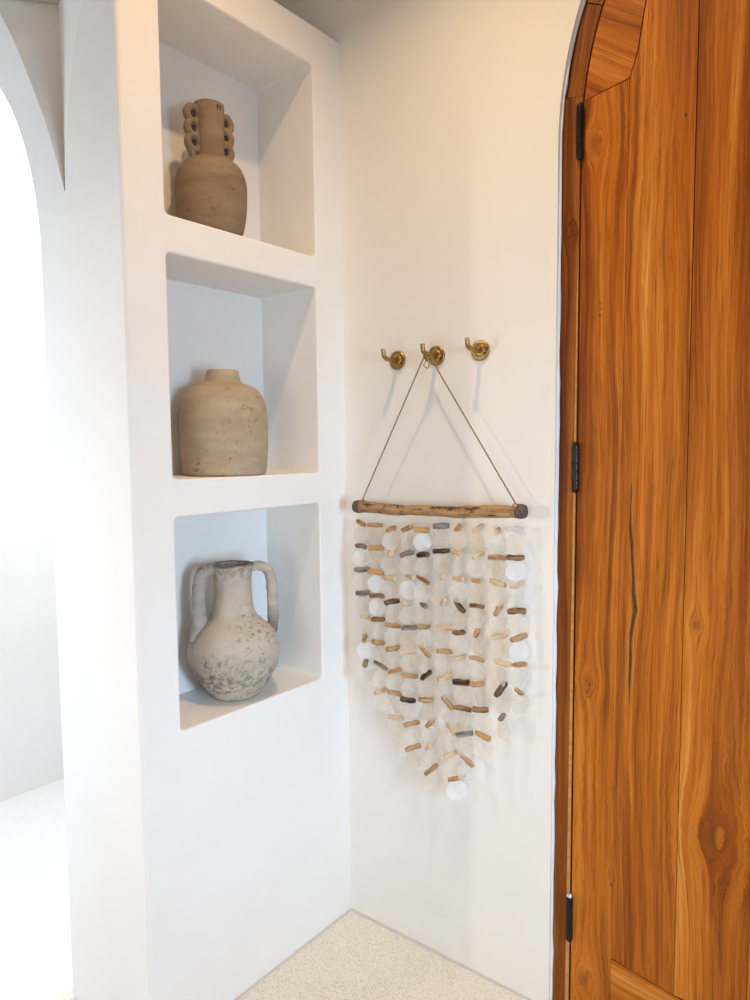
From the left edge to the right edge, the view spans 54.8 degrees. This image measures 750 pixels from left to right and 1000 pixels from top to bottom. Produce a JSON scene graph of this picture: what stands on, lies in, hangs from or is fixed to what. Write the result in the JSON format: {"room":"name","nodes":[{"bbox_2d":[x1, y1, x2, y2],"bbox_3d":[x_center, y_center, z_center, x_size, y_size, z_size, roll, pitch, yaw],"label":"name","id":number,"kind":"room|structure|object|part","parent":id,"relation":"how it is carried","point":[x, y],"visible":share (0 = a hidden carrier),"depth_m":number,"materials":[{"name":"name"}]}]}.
{"room":"entryway","nodes":[
{"label":"entryway","id":0,"kind":"room"},
{"bbox_2d":[0,101,63,801],"bbox_3d":[-2.634,-0.233,1.622,0.120,3.220,4.000,3,5,38],"label":"wall","id":1,"kind":"structure","parent":0,"point":[31,748],"depth_m":3.02,"materials":[{"name":"white paint"}]},
{"bbox_2d":[0,0,64,245],"bbox_3d":[-1.234,-0.969,2.247,1.245,0.686,0.260,3,5,38],"label":"wall","id":2,"kind":"structure","parent":0,"point":[31,33],"depth_m":1.82,"materials":[{"name":"beige paint"}]},
{"bbox_2d":[21,0,58,4],"bbox_3d":[-0.958,-1.616,2.272,1.598,0.593,0.726,3,5,38],"label":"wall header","id":3,"kind":"structure","parent":0,"point":[39,1],"depth_m":1.87,"materials":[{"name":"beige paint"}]},
{"bbox_2d":[34,0,350,999],"bbox_3d":[-0.453,0.013,2.005,0.355,2.626,0.726,3,5,38],"label":"wall","id":4,"kind":"structure","parent":0,"point":[208,837],"depth_m":1.83,"materials":[{"name":"beige paint"}]},
{"bbox_2d":[174,99,246,235],"bbox_3d":[-0.427,-0.845,1.880,0.185,0.347,0.186,3,5,38],"label":"clay vase","id":5,"kind":"object","parent":4,"relation":"in","point":[210,190],"visible":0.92,"depth_m":1.82,"materials":[{"name":"brown ceramic"}]},
{"bbox_3d":[-0.462,-0.937,1.841,0.054,0.142,0.021,-5,6,-44],"label":"handle","id":6,"kind":"part","parent":5,"relation":"part of","materials":[{"name":"brown ceramic"}]},
{"bbox_3d":[-0.394,-0.943,1.905,0.054,0.142,0.021,-5,6,-45],"label":"handle","id":7,"kind":"part","parent":5,"relation":"part of","materials":[{"name":"brown ceramic"}]},
{"bbox_2d":[179,369,267,476],"bbox_3d":[-0.405,-0.206,1.939,0.232,0.279,0.234,3,5,38],"label":"vase","id":8,"kind":"object","parent":4,"relation":"in","point":[223,420],"visible":1,"depth_m":1.85,"materials":[{"name":"beige ceramic"}]},
{"bbox_2d":[187,560,279,700],"bbox_3d":[-0.387,0.351,1.983,0.248,0.370,0.250,3,5,38],"label":"jug","id":9,"kind":"object","parent":4,"relation":"in","point":[233,652],"visible":1,"depth_m":1.92,"materials":[{"name":"beige ceramic"}]},
{"bbox_3d":[-0.463,0.278,1.942,0.082,0.216,0.036,-3,5,-26],"label":"handle","id":10,"kind":"part","parent":9,"relation":"part of","materials":[{"name":"ceramic"}]},
{"bbox_3d":[-0.310,0.271,2.013,0.084,0.210,0.029,-3,5,-28],"label":"handle","id":11,"kind":"part","parent":9,"relation":"part of","materials":[{"name":"ceramic"}]},
{"bbox_2d":[235,908,531,999],"bbox_3d":[-0.025,1.320,1.791,0.682,0.007,0.702,3,5,38],"label":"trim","id":12,"kind":"structure","parent":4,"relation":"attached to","point":[347,912],"depth_m":2.05,"materials":[{"name":"beige"}]},
{"bbox_2d":[0,778,525,999],"bbox_3d":[-0.697,1.470,0.288,4.900,0.060,4.100,3,5,38],"label":"floor","id":13,"kind":"structure","parent":0,"point":[36,954],"depth_m":2.09,"materials":[{"name":"beige stone"}]},
{"bbox_2d":[273,0,582,999],"bbox_3d":[0.546,-0.277,1.754,4.900,3.220,0.160,3,5,38],"label":"wall","id":14,"kind":"structure","parent":0,"point":[450,110],"depth_m":1.94,"materials":[{"name":"beige paint"}]},
{"bbox_2d":[381,349,404,369],"bbox_3d":[0.042,-0.388,1.996,0.053,0.053,0.075,3,5,38],"label":"wall hook","id":15,"kind":"object","parent":14,"relation":"attached to","point":[397,359],"visible":1,"depth_m":2.01,"materials":[{"name":"gold metal"}]},
{"bbox_2d":[420,343,444,365],"bbox_3d":[0.144,-0.385,1.915,0.053,0.053,0.075,3,5,38],"label":"wall hook","id":16,"kind":"object","parent":14,"relation":"attached to","point":[437,353],"visible":0.94,"depth_m":1.93,"materials":[{"name":"gold metal"}]},
{"bbox_2d":[352,351,528,799],"bbox_3d":[0.157,0.204,1.939,0.553,1.198,0.056,3,5,38],"label":"wall hanging","id":17,"kind":"object","parent":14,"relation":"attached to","point":[515,571],"depth_m":1.93,"materials":[{"name":"beige"}]},
{"bbox_3d":[0.155,0.026,1.927,0.532,0.044,0.035,3,5,38],"label":"rod","id":18,"kind":"part","parent":17,"relation":"part of","materials":[{"name":"brown wood"}]},
{"bbox_3d":[0.152,-0.191,1.910,0.489,0.405,0.021,3,5,38],"label":"hanging cord","id":19,"kind":"part","parent":17,"relation":"part of","materials":[{"name":"brown fabric"}]},
{"bbox_2d":[465,337,489,360],"bbox_3d":[0.249,-0.382,1.831,0.053,0.053,0.075,3,5,38],"label":"wall hook","id":20,"kind":"object","parent":14,"relation":"attached to","point":[480,350],"visible":1,"depth_m":1.85,"materials":[{"name":"gold metal"}]},
{"bbox_2d":[550,0,585,999],"bbox_3d":[0.852,-0.094,1.439,1.059,2.856,0.012,3,5,38],"label":"trim","id":21,"kind":"structure","parent":14,"relation":"attached to","point":[583,1],"depth_m":1.76,"materials":[{"name":"paint"}]},
{"bbox_2d":[552,0,749,999],"bbox_3d":[0.881,-0.095,1.478,1.051,2.852,0.119,3,5,38],"label":"door","id":22,"kind":"structure","parent":14,"relation":"in","point":[651,901],"depth_m":1.63,"materials":[{"name":"brown wood"}]},
{"bbox_3d":[0.886,-0.095,1.484,1.051,2.852,0.102,3,5,38],"label":"frame","id":23,"kind":"part","parent":22,"relation":"part of","materials":[{"name":"brown wood"}]},
{"bbox_3d":[0.706,1.217,1.696,0.299,0.186,0.040,3,5,38],"label":"rail","id":24,"kind":"part","parent":22,"relation":"part of","materials":[{"name":"brown wood"}]}
]}

